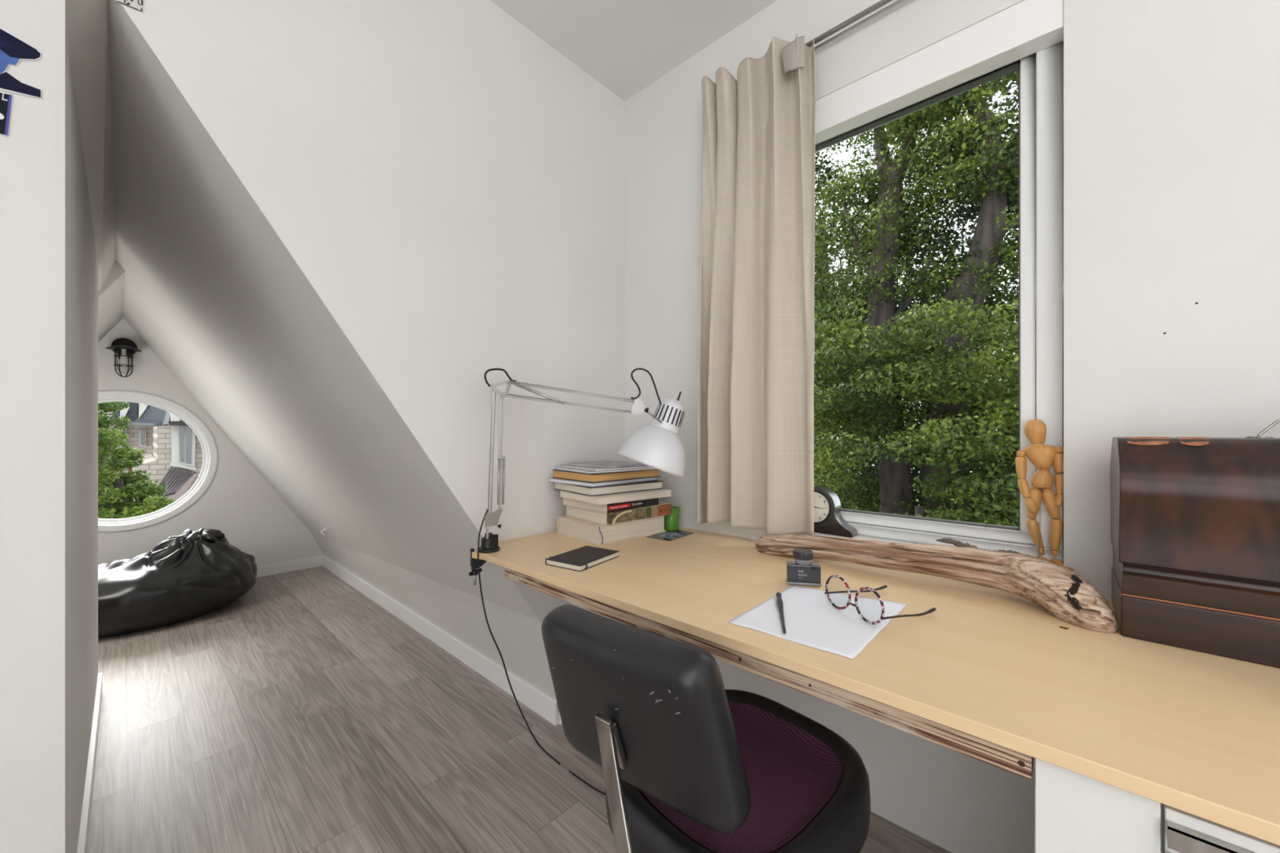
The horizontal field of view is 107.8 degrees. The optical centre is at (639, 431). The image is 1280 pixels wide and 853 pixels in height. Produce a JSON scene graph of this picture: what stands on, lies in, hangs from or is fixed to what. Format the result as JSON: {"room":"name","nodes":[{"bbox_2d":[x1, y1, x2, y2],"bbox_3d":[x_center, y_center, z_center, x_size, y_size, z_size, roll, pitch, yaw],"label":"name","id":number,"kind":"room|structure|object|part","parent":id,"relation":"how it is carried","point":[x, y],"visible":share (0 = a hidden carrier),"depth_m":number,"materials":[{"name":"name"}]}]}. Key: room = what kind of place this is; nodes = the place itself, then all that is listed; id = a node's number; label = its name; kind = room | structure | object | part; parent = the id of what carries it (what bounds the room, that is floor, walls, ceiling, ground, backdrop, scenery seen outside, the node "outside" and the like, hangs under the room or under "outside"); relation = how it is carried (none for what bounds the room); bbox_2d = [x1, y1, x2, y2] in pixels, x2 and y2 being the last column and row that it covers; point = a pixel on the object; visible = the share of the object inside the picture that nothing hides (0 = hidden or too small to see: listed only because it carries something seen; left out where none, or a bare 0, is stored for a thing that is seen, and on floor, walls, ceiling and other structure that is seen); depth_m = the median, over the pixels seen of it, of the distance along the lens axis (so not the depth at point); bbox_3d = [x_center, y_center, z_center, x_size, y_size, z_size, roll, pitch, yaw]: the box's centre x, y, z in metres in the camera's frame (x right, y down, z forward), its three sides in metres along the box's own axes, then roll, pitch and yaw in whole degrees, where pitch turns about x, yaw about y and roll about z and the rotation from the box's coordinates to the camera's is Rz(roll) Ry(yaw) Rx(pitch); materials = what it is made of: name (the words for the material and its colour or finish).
{"room":"home office","nodes":[
{"label":"home office","id":0,"kind":"room"},
{"bbox_2d":[0,0,58,852],"bbox_3d":[-1.771,-0.170,0.203,0.001,2.600,1.917,0,0,42],"label":"wall","id":1,"kind":"structure","parent":0,"point":[29,153],"depth_m":0.88,"materials":[{"name":"white paint"}]},
{"bbox_2d":[0,92,12,137],"bbox_3d":[-1.179,-0.585,0.851,0.003,0.082,0.042,0,0,42],"label":"poster","id":2,"kind":"object","parent":1,"relation":"attached to","point":[6,99],"visible":1,"depth_m":0.86,"materials":[{"name":"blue paper"}]},
{"bbox_2d":[0,93,8,135],"bbox_3d":[-1.179,-0.586,0.850,0.001,0.078,0.041,0,0,42],"label":"print","id":3,"kind":"object","parent":2,"relation":"attached to","point":[4,97],"depth_m":0.86,"materials":[{"name":"black"}]},
{"bbox_2d":[0,26,41,98],"bbox_3d":[-1.168,-0.686,0.864,0.002,0.116,0.076,0,0,42],"label":"cutout","id":4,"kind":"object","parent":1,"relation":"attached to","point":[13,49],"visible":1,"depth_m":0.87,"materials":[{"name":"blue paper"}]},
{"bbox_2d":[76,672,102,852],"bbox_3d":[-1.734,1.087,1.472,1.633,0.085,0.012,0,0,42],"label":"baseboard","id":5,"kind":"structure","parent":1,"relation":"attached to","point":[82,846],"depth_m":1.43,"materials":[{"name":"white paint"}]},
{"bbox_2d":[65,16,97,852],"bbox_3d":[-1.775,0.140,1.420,1.643,1.980,0.120,0,0,42],"label":"wall partition","id":6,"kind":"structure","parent":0,"point":[81,257],"depth_m":1.18,"materials":[{"name":"white paint"}]},
{"bbox_2d":[58,0,65,852],"bbox_3d":[-1.129,0.130,0.911,0.009,2.000,0.008,0,0,42],"label":"trim","id":7,"kind":"structure","parent":6,"relation":"attached to","point":[61,2],"depth_m":0.91,"materials":[{"name":"white paint"}]},
{"bbox_2d":[65,0,125,342],"bbox_3d":[-2.646,0.107,1.619,3.199,2.045,1.156,0,0,42],"label":"ceiling","id":8,"kind":"structure","parent":0,"point":[86,20],"depth_m":1.31,"materials":[{"name":"paint"}]},
{"bbox_2d":[97,318,322,566],"bbox_3d":[-3.514,0.087,3.175,0.180,2.086,2.800,0,0,42],"label":"wall","id":9,"kind":"structure","parent":0,"point":[238,502],"depth_m":3.45,"materials":[{"name":"white paint"}]},
{"bbox_2d":[105,337,142,377],"bbox_3d":[-3.384,-0.490,3.060,0.167,0.267,0.164,0,0,42],"label":"wall light","id":10,"kind":"object","parent":9,"relation":"attached to","point":[125,348],"visible":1,"depth_m":3.06,"materials":[{"name":"black metal"}]},
{"bbox_3d":[-3.383,-0.484,3.059,0.044,0.115,0.044,0,0,42],"label":"light bulb","id":11,"kind":"part","parent":10,"relation":"part of","materials":[{"name":"white glass"}]},
{"bbox_2d":[105,345,142,351],"bbox_3d":[-3.383,-0.551,3.059,0.164,0.029,0.164,0,0,42],"label":"hood","id":12,"kind":"object","parent":10,"relation":"attached to","point":[114,348],"depth_m":3.05,"materials":[{"name":"black metal"}]},
{"bbox_2d":[116,348,131,373],"bbox_3d":[-3.383,-0.463,3.059,0.066,0.158,0.066,0,0,42],"label":"glass jar","id":13,"kind":"object","parent":10,"relation":"on","point":[124,353],"depth_m":3.05,"materials":[{"name":"glass"}]},
{"bbox_3d":[-3.426,-0.564,3.101,0.050,0.120,0.120,0,0,42],"label":"mounting plate","id":14,"kind":"part","parent":10,"relation":"part of","materials":[{"name":"black metal"}]},
{"bbox_2d":[97,390,217,532],"bbox_3d":[-3.488,0.194,3.151,0.142,0.940,0.940,0,0,42],"label":"window","id":15,"kind":"structure","parent":9,"relation":"in","point":[210,463],"depth_m":3.30,"materials":[{"name":"white paint"}]},
{"bbox_2d":[255,555,321,577],"bbox_3d":[-3.449,1.087,3.102,0.014,0.085,2.270,0,0,42],"label":"baseboard","id":16,"kind":"structure","parent":9,"relation":"attached to","point":[313,562],"depth_m":3.77,"materials":[{"name":"white paint"}]},
{"bbox_2d":[108,0,556,701],"bbox_3d":[-1.888,0.107,2.453,3.199,2.045,1.160,0,0,42],"label":"ceiling","id":17,"kind":"structure","parent":0,"point":[212,289],"depth_m":1.78,"materials":[{"name":"paint"}]},
{"bbox_2d":[320,527,327,535],"bbox_3d":[-2.253,0.712,3.326,0.031,0.058,0.041,0,0,42],"label":"wall hook","id":18,"kind":"object","parent":17,"relation":"attached to","point":[324,528],"visible":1,"depth_m":3.32,"materials":[{"name":"white paint"}]},
{"bbox_2d":[120,0,624,719],"bbox_3d":[-0.564,-0.170,1.531,0.001,2.600,1.673,0,0,42],"label":"wall","id":19,"kind":"structure","parent":0,"point":[448,183],"depth_m":1.48,"materials":[{"name":"white paint"}]},
{"bbox_2d":[115,0,142,12],"bbox_3d":[-1.070,-0.945,0.971,0.002,0.114,0.052,0,0,42],"label":"drawing sheet","id":20,"kind":"object","parent":19,"relation":"attached to","point":[135,4],"visible":1,"depth_m":0.98,"materials":[{"name":"white paper"}]},
{"bbox_2d":[559,712,562,725],"bbox_3d":[-0.186,1.087,1.936,0.014,0.085,0.365,0,0,42],"label":"baseboard","id":21,"kind":"structure","parent":19,"relation":"attached to","point":[560,720],"depth_m":1.80,"materials":[{"name":"white paint"}]},
{"bbox_2d":[321,555,559,725],"bbox_3d":[-1.503,1.085,2.875,3.199,0.091,0.017,0,0,42],"label":"baseboard","id":22,"kind":"structure","parent":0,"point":[537,701],"depth_m":2.31,"materials":[{"name":"white paint"}]},
{"bbox_2d":[87,565,951,852],"bbox_3d":[-0.969,1.170,0.604,7.646,0.080,3.790,0,0,42],"label":"floor","id":23,"kind":"structure","parent":0,"point":[299,713],"depth_m":1.66,"materials":[{"name":"grey wood"}]},
{"bbox_2d":[97,528,257,637],"bbox_3d":[-3.004,0.874,2.868,0.820,0.511,1.017,0,0,42],"label":"bean bag","id":24,"kind":"object","parent":23,"relation":"on","point":[189,575],"visible":0.77,"depth_m":2.73,"materials":[{"name":"black leather"}]},
{"bbox_2d":[541,604,871,852],"bbox_3d":[0.155,0.717,0.901,0.529,0.827,0.594,0,0,42],"label":"chair","id":25,"kind":"object","parent":23,"relation":"on","point":[690,763],"visible":1,"depth_m":0.74,"materials":[{"name":"black plastic"}]},
{"bbox_3d":[-0.016,0.452,0.769,0.382,0.297,0.150,0,0,42],"label":"backrest","id":26,"kind":"part","parent":25,"relation":"part of","materials":[{"name":"black plastic"}]},
{"bbox_2d":[1034,757,1279,852],"bbox_3d":[0.963,0.765,0.627,0.638,0.729,0.736,0,0,42],"label":"base cabinet","id":27,"kind":"object","parent":23,"relation":"on","point":[1074,812],"visible":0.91,"depth_m":0.53,"materials":[{"name":"white paint"}]},
{"bbox_3d":[0.534,0.757,0.550,0.105,0.706,0.017,0,0,42],"label":"filler panel","id":28,"kind":"part","parent":27,"relation":"part of","materials":[{"name":"white paint"}]},
{"bbox_3d":[0.589,0.438,0.480,0.063,0.036,0.014,0,0,42],"label":"handle","id":29,"kind":"part","parent":27,"relation":"part of","materials":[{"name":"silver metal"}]},
{"bbox_3d":[0.768,0.509,0.338,0.519,0.202,0.017,0,0,42],"label":"drawer","id":30,"kind":"part","parent":27,"relation":"part of","materials":[{"name":"white paint"}]},
{"bbox_2d":[490,0,777,101],"bbox_3d":[0.305,-1.520,-0.521,4.247,0.100,3.840,0,0,42],"label":"ceiling","id":31,"kind":"structure","parent":0,"point":[626,46],"depth_m":1.71,"materials":[{"name":"white paint"}]},
{"bbox_2d":[624,0,1279,852],"bbox_3d":[1.496,-0.170,0.789,4.247,2.600,0.200,0,0,42],"label":"wall","id":32,"kind":"structure","parent":0,"point":[1171,108],"depth_m":1.06,"materials":[{"name":"white paint"}]},
{"bbox_2d":[813,484,857,537],"bbox_3d":[0.578,0.251,1.524,0.236,0.149,0.060,0,0,42],"label":"mantel clock","id":33,"kind":"object","parent":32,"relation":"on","point":[828,519],"visible":0.56,"depth_m":1.48,"materials":[{"name":"black"}]},
{"bbox_2d":[804,0,904,49],"bbox_3d":[0.738,-1.211,1.302,1.270,0.032,0.060,0,0,42],"label":"curtain rod","id":34,"kind":"object","parent":32,"relation":"attached to","point":[879,4],"visible":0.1,"depth_m":1.38,"materials":[{"name":"grey metal"}]},
{"bbox_2d":[697,33,815,534],"bbox_3d":[0.374,-0.463,1.558,0.426,1.595,0.096,0,0,42],"label":"curtain","id":35,"kind":"object","parent":34,"relation":"hanging from","point":[756,346],"visible":1,"depth_m":1.56,"materials":[{"name":"beige fabric"}]},
{"bbox_2d":[471,526,1279,845],"bbox_3d":[0.443,0.406,1.101,2.065,0.052,0.755,0,0,42],"label":"desk","id":36,"kind":"object","parent":32,"relation":"attached to","point":[990,676],"visible":0.88,"depth_m":0.75,"materials":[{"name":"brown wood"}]},
{"bbox_2d":[468,368,686,795],"bbox_3d":[-0.186,0.468,1.480,0.695,1.343,0.259,0,0,-12],"label":"desk lamp","id":37,"kind":"object","parent":36,"relation":"attached to","point":[658,445],"visible":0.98,"depth_m":1.47,"materials":[{"name":"white plastic"}]},
{"bbox_3d":[-0.522,0.445,1.480,0.019,0.018,0.042,0,0,42],"label":"clamp knob","id":38,"kind":"part","parent":37,"relation":"part of","materials":[{"name":"black plastic"}]},
{"bbox_3d":[-0.469,0.066,1.476,0.012,0.403,0.029,0,0,42],"label":"rod","id":39,"kind":"part","parent":37,"relation":"part of","materials":[{"name":"silver metal"}]},
{"bbox_3d":[-0.447,0.070,1.500,0.006,0.360,0.020,0,0,42],"label":"rod","id":40,"kind":"part","parent":37,"relation":"part of","materials":[{"name":"silver metal"}]},
{"bbox_3d":[-0.243,0.691,1.497,0.503,0.898,0.183,0,0,4],"label":"power cord","id":41,"kind":"part","parent":37,"relation":"part of","materials":[{"name":"black plastic"}]},
{"bbox_3d":[-0.225,-0.086,1.471,0.418,0.060,0.002,0,0,12],"label":"rod","id":42,"kind":"part","parent":37,"relation":"part of","materials":[{"name":"silver metal"}]},
{"bbox_3d":[-0.225,-0.091,1.471,0.418,0.064,0.004,0,0,12],"label":"rod","id":43,"kind":"part","parent":37,"relation":"part of","materials":[{"name":"silver metal"}]},
{"bbox_3d":[-0.216,-0.124,1.469,0.417,0.071,0.003,0,0,12],"label":"rod","id":44,"kind":"part","parent":37,"relation":"part of","materials":[{"name":"silver metal"}]},
{"bbox_3d":[-0.218,-0.130,1.470,0.422,0.073,0.005,0,0,12],"label":"rod","id":45,"kind":"part","parent":37,"relation":"part of","materials":[{"name":"silver metal"}]},
{"bbox_3d":[0.037,0.065,1.542,0.232,0.179,0.231,0,0,42],"label":"lamp shade","id":46,"kind":"part","parent":37,"relation":"part of","materials":[{"name":"white paint"}]},
{"bbox_2d":[545,545,619,571],"bbox_3d":[-0.165,0.371,1.378,0.134,0.019,0.185,0,0,33],"label":"notebook","id":47,"kind":"object","parent":36,"relation":"on","point":[582,558],"visible":1,"depth_m":1.34,"materials":[{"name":"black paper"}]},
{"bbox_2d":[556,514,666,546],"bbox_3d":[-0.101,0.347,1.752,0.325,0.066,0.264,0,0,-41],"label":"book","id":48,"kind":"object","parent":36,"relation":"on","point":[596,534],"visible":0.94,"depth_m":1.66,"materials":[{"name":"paper"}]},
{"bbox_2d":[566,501,671,524],"bbox_3d":[-0.078,0.293,1.767,0.313,0.042,0.252,0,0,-42],"label":"book","id":49,"kind":"object","parent":48,"relation":"on","point":[663,508],"visible":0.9,"depth_m":1.66,"materials":[{"name":"paper"}]},
{"bbox_2d":[562,497,658,513],"bbox_3d":[-0.109,0.256,1.738,0.261,0.032,0.263,0,0,42],"label":"book","id":50,"kind":"object","parent":49,"relation":"on","point":[615,507],"visible":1,"depth_m":1.64,"materials":[{"name":"paper"}]},
{"bbox_2d":[560,488,671,505],"bbox_3d":[-0.089,0.228,1.727,0.325,0.024,0.250,0,0,-39],"label":"book","id":51,"kind":"object","parent":50,"relation":"on","point":[646,495],"visible":0.72,"depth_m":1.62,"materials":[{"name":"paper"}]},
{"bbox_2d":[554,480,662,496],"bbox_3d":[-0.118,0.201,1.758,0.325,0.030,0.250,0,0,-39],"label":"book","id":52,"kind":"object","parent":51,"relation":"on","point":[655,484],"visible":0.62,"depth_m":1.65,"materials":[{"name":"paper"}]},
{"bbox_2d":[548,477,656,487],"bbox_3d":[-0.138,0.179,1.773,0.257,0.013,0.330,0,0,42],"label":"folder","id":53,"kind":"object","parent":52,"relation":"on","point":[552,480],"visible":0.5,"depth_m":1.66,"materials":[{"name":"white paper"}]},
{"bbox_2d":[552,469,660,483],"bbox_3d":[-0.125,0.158,1.775,0.325,0.031,0.250,0,0,-43],"label":"book","id":54,"kind":"object","parent":53,"relation":"on","point":[561,474],"visible":0.71,"depth_m":1.67,"materials":[{"name":"orange paper"}]},
{"bbox_2d":[556,466,657,473],"bbox_3d":[-0.115,0.138,1.771,0.325,0.008,0.233,0,0,-39],"label":"magazine","id":55,"kind":"object","parent":54,"relation":"on","point":[558,468],"visible":0.43,"depth_m":1.66,"materials":[{"name":"white paper"}]},
{"bbox_2d":[560,464,652,471],"bbox_3d":[-0.115,0.131,1.776,0.287,0.007,0.250,0,0,-38],"label":"magazine","id":56,"kind":"object","parent":55,"relation":"on","point":[578,467],"visible":0.43,"depth_m":1.67,"materials":[{"name":"white paper"}]},
{"bbox_2d":[568,460,645,467],"bbox_3d":[-0.110,0.124,1.813,0.250,0.005,0.227,0,0,38],"label":"magazine","id":57,"kind":"object","parent":56,"relation":"on","point":[609,464],"visible":0.86,"depth_m":1.77,"materials":[{"name":"white paper"}]},
{"bbox_2d":[608,514,615,524],"bbox_3d":[-0.096,0.296,1.583,0.034,0.032,0.001,0,0,-42],"label":"picture","id":58,"kind":"object","parent":49,"relation":"on","point":[611,517],"depth_m":1.58},
{"bbox_2d":[606,506,648,524],"bbox_3d":[-0.035,0.293,1.638,0.022,0.040,0.206,0,0,42],"label":"picture","id":59,"kind":"object","parent":49,"relation":"on","point":[629,515],"depth_m":1.63,"materials":[{"name":"paper"}]},
{"bbox_2d":[646,506,651,518],"bbox_3d":[0.032,0.293,1.698,0.022,0.038,0.001,0,0,-42],"label":"picture","id":60,"kind":"object","parent":49,"relation":"on","point":[648,508],"depth_m":1.70,"materials":[{"name":"green"}]},
{"bbox_2d":[651,505,657,517],"bbox_3d":[0.054,0.293,1.718,0.031,0.040,0.001,0,0,-42],"label":"picture","id":61,"kind":"object","parent":49,"relation":"on","point":[655,508],"depth_m":1.72,"materials":[{"name":"beige paper"}]},
{"bbox_2d":[657,503,670,515],"bbox_3d":[0.090,0.293,1.750,0.066,0.040,0.001,0,0,-42],"label":"picture","id":62,"kind":"object","parent":49,"relation":"on","point":[664,509],"depth_m":1.75},
{"bbox_2d":[645,529,693,541],"bbox_3d":[0.116,0.379,1.720,0.105,0.002,0.177,0,0,39],"label":"postcard","id":63,"kind":"object","parent":36,"relation":"on","point":[669,535],"visible":0.94,"depth_m":1.71,"materials":[{"name":"grey paper"}]},
{"bbox_2d":[659,532,684,539],"bbox_3d":[0.111,0.379,1.706,0.094,0.001,0.100,0,0,42],"label":"picture","id":64,"kind":"object","parent":63,"relation":"on","point":[664,535],"depth_m":1.70},
{"bbox_2d":[664,506,679,530],"bbox_3d":[0.122,0.338,1.822,0.066,0.085,0.066,0,0,42],"label":"cup","id":65,"kind":"object","parent":36,"relation":"on","point":[671,522],"visible":0.88,"depth_m":1.80,"materials":[{"name":"green plastic"}]},
{"bbox_2d":[749,535,759,540],"bbox_3d":[0.428,0.374,1.651,0.073,0.012,0.343,0,0,-26],"label":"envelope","id":66,"kind":"object","parent":36,"relation":"on","point":[751,537],"visible":0.23,"depth_m":1.64,"materials":[{"name":"white paper"}]},
{"bbox_3d":[0.055,0.416,0.995,1.197,0.032,0.039,0,0,42],"label":"plywood rail","id":67,"kind":"part","parent":36,"relation":"part of","materials":[{"name":"brown wood"}]},
{"bbox_2d":[785,548,821,586],"bbox_3d":[0.408,0.338,1.167,0.082,0.081,0.049,0,0,12],"label":"ink bottle","id":68,"kind":"object","parent":36,"relation":"on","point":[802,571],"visible":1,"depth_m":1.15,"materials":[{"name":"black glass"}]},
{"bbox_3d":[0.408,0.375,1.167,0.082,0.006,0.036,0,0,12],"label":"glass","id":69,"kind":"part","parent":68,"relation":"part of","materials":[{"name":"grey"}]},
{"bbox_2d":[728,585,906,659],"bbox_3d":[0.380,0.379,0.976,0.242,0.002,0.346,0,0,42],"label":"paper sheet","id":70,"kind":"object","parent":36,"relation":"on","point":[811,620],"visible":0.94,"depth_m":0.94,"materials":[{"name":"white paper"}]},
{"bbox_2d":[776,591,786,634],"bbox_3d":[0.293,0.372,0.968,0.013,0.014,0.202,0,0,13],"label":"pen","id":71,"kind":"object","parent":70,"relation":"on","point":[780,602],"visible":1,"depth_m":0.97,"materials":[{"name":"black plastic"}]},
{"bbox_2d":[824,574,936,624],"bbox_3d":[0.521,0.342,0.996,0.200,0.071,0.154,0,0,-24],"label":"eyeglasses","id":72,"kind":"object","parent":70,"relation":"on","point":[861,589],"visible":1,"depth_m":0.95,"materials":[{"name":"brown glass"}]},
{"bbox_2d":[754,534,1118,632],"bbox_3d":[0.677,0.324,1.228,0.158,0.110,0.820,0,0,-40],"label":"driftwood log","id":73,"kind":"object","parent":36,"relation":"on","point":[1055,588],"visible":0.98,"depth_m":1.08,"materials":[{"name":"brown wood"}]},
{"bbox_2d":[1110,419,1279,668],"bbox_3d":[1.166,0.175,0.779,0.526,0.411,0.247,0,0,42],"label":"case","id":74,"kind":"object","parent":36,"relation":"on","point":[1195,522],"visible":1,"depth_m":0.81,"materials":[{"name":"brown wood"}]},
{"bbox_3d":[1.166,0.129,0.779,0.526,0.235,0.247,0,0,42],"label":"lid","id":75,"kind":"part","parent":74,"relation":"part of","materials":[{"name":"brown wood"}]},
{"bbox_3d":[1.165,0.273,0.777,0.518,0.056,0.239,0,0,42],"label":"lid moulding","id":76,"kind":"part","parent":74,"relation":"part of","materials":[{"name":"brown wood"}]},
{"bbox_3d":[1.106,0.009,0.833,0.032,0.003,0.032,0,0,42],"label":"handle plate","id":77,"kind":"part","parent":74,"relation":"part of","materials":[{"name":"silver metal"}]},
{"bbox_3d":[1.154,-0.007,0.789,0.138,0.037,0.004,0,0,42],"label":"handle","id":78,"kind":"part","parent":74,"relation":"part of","materials":[{"name":"silver metal"}]},
{"bbox_2d":[815,0,1063,562],"bbox_3d":[0.692,-0.371,1.483,0.977,1.393,0.139,0,0,42],"label":"window","id":79,"kind":"structure","parent":32,"relation":"in","point":[1027,37],"depth_m":1.21,"materials":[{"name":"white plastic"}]},
{"bbox_3d":[0.665,-1.015,1.453,0.969,0.106,0.059,0,0,42],"label":"head casing","id":80,"kind":"part","parent":79,"relation":"part of","materials":[{"name":"white paint"}]},
{"bbox_2d":[1015,419,1074,570],"bbox_3d":[0.991,0.147,1.142,0.056,0.356,0.114,0,0,-34],"label":"mannequin","id":81,"kind":"object","parent":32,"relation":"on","point":[1042,456],"visible":0.96,"depth_m":1.14},
{"bbox_3d":[0.961,0.091,1.177,0.023,0.054,0.023,0,0,42],"label":"arm","id":82,"kind":"part","parent":81,"relation":"part of","materials":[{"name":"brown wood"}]},
{"bbox_3d":[0.982,0.231,1.147,0.012,0.189,0.003,0,0,-3],"label":"stand rod","id":83,"kind":"part","parent":81,"relation":"part of","materials":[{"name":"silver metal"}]},
{"bbox_3d":[1.014,0.075,1.130,0.023,0.048,0.023,0,0,42],"label":"arm","id":84,"kind":"part","parent":81,"relation":"part of","materials":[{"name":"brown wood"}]},
{"label":"outside","id":85,"kind":"structure","parent":0,"visible":0},
{"bbox_3d":[9.821,5.180,33.102,90.000,0.100,57.800,0,0,42],"label":"lawn","id":86,"kind":"structure","parent":85,"visible":0},
{"bbox_2d":[813,83,992,515],"bbox_3d":[3.337,-1.170,7.613,4.039,12.604,3.551,0,0,40],"label":"tree","id":87,"kind":"object","parent":86,"relation":"on","point":[887,233],"visible":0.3,"depth_m":6.33,"materials":[{"name":"green plant"}]},
{"bbox_2d":[813,295,1018,527],"bbox_3d":[3.054,1.774,5.272,3.766,6.712,1.871,0,0,39],"label":"tree","id":88,"kind":"object","parent":86,"relation":"on","point":[947,447],"visible":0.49,"depth_m":4.90,"materials":[{"name":"green plant"}]},
{"bbox_2d":[813,193,1018,515],"bbox_3d":[5.497,-0.073,10.267,9.977,13.220,3.866,0,0,42],"label":"tree","id":89,"kind":"object","parent":86,"relation":"on","point":[914,472],"visible":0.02,"depth_m":9.94,"materials":[{"name":"green plant"}]},
{"bbox_2d":[880,69,1018,524],"bbox_3d":[4.816,-0.756,6.319,3.270,11.803,3.591,0,0,42],"label":"tree","id":90,"kind":"object","parent":86,"relation":"on","point":[993,188],"visible":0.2,"depth_m":5.63,"materials":[{"name":"green plant"}]},
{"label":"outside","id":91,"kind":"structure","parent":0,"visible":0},
{"bbox_3d":[-33.472,5.180,11.644,54.800,0.100,32.200,0,0,42],"label":"ground","id":92,"kind":"structure","parent":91,"visible":0},
{"bbox_2d":[100,401,165,508],"bbox_3d":[-13.183,5.725,12.258,6.000,14.445,1.264,0,0,42],"label":"stone house","id":93,"kind":"structure","parent":92,"relation":"on","point":[144,417],"depth_m":11.30,"materials":[{"name":"grey"}]},
{"bbox_3d":[-12.530,0.105,11.333,0.030,0.437,0.043,0,0,42],"label":"pane","id":94,"kind":"part","parent":93,"relation":"part of","materials":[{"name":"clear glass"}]},
{"bbox_3d":[-12.322,0.149,11.562,0.030,0.364,0.068,0,0,42],"label":"pane","id":95,"kind":"part","parent":93,"relation":"part of","materials":[{"name":"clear glass"}]},
{"bbox_2d":[97,401,176,519],"bbox_3d":[-7.426,2.232,6.696,1.617,5.797,1.295,0,0,42],"label":"maple tree","id":96,"kind":"object","parent":92,"relation":"on","point":[113,491],"visible":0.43,"depth_m":6.55,"materials":[{"name":"green plant"}]},
{"bbox_2d":[132,411,203,502],"bbox_3d":[-9.025,5.710,9.823,3.828,14.029,2.226,0,0,42],"label":"stone house","id":97,"kind":"structure","parent":92,"relation":"on","point":[176,460],"depth_m":9.12,"materials":[{"name":"beige brick"}]},
{"bbox_3d":[-9.015,0.256,9.172,0.020,0.696,0.075,0,0,42],"label":"pane","id":98,"kind":"part","parent":97,"relation":"part of","materials":[{"name":"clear glass"}]},
{"bbox_3d":[-8.951,0.683,9.145,0.150,0.162,0.354,0,0,42],"label":"window sill","id":99,"kind":"part","parent":97,"relation":"part of","materials":[{"name":"grey"}]},
{"bbox_3d":[-8.942,0.272,9.252,0.020,0.728,0.086,0,0,42],"label":"pane","id":100,"kind":"part","parent":97,"relation":"part of","materials":[{"name":"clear glass"}]}
]}

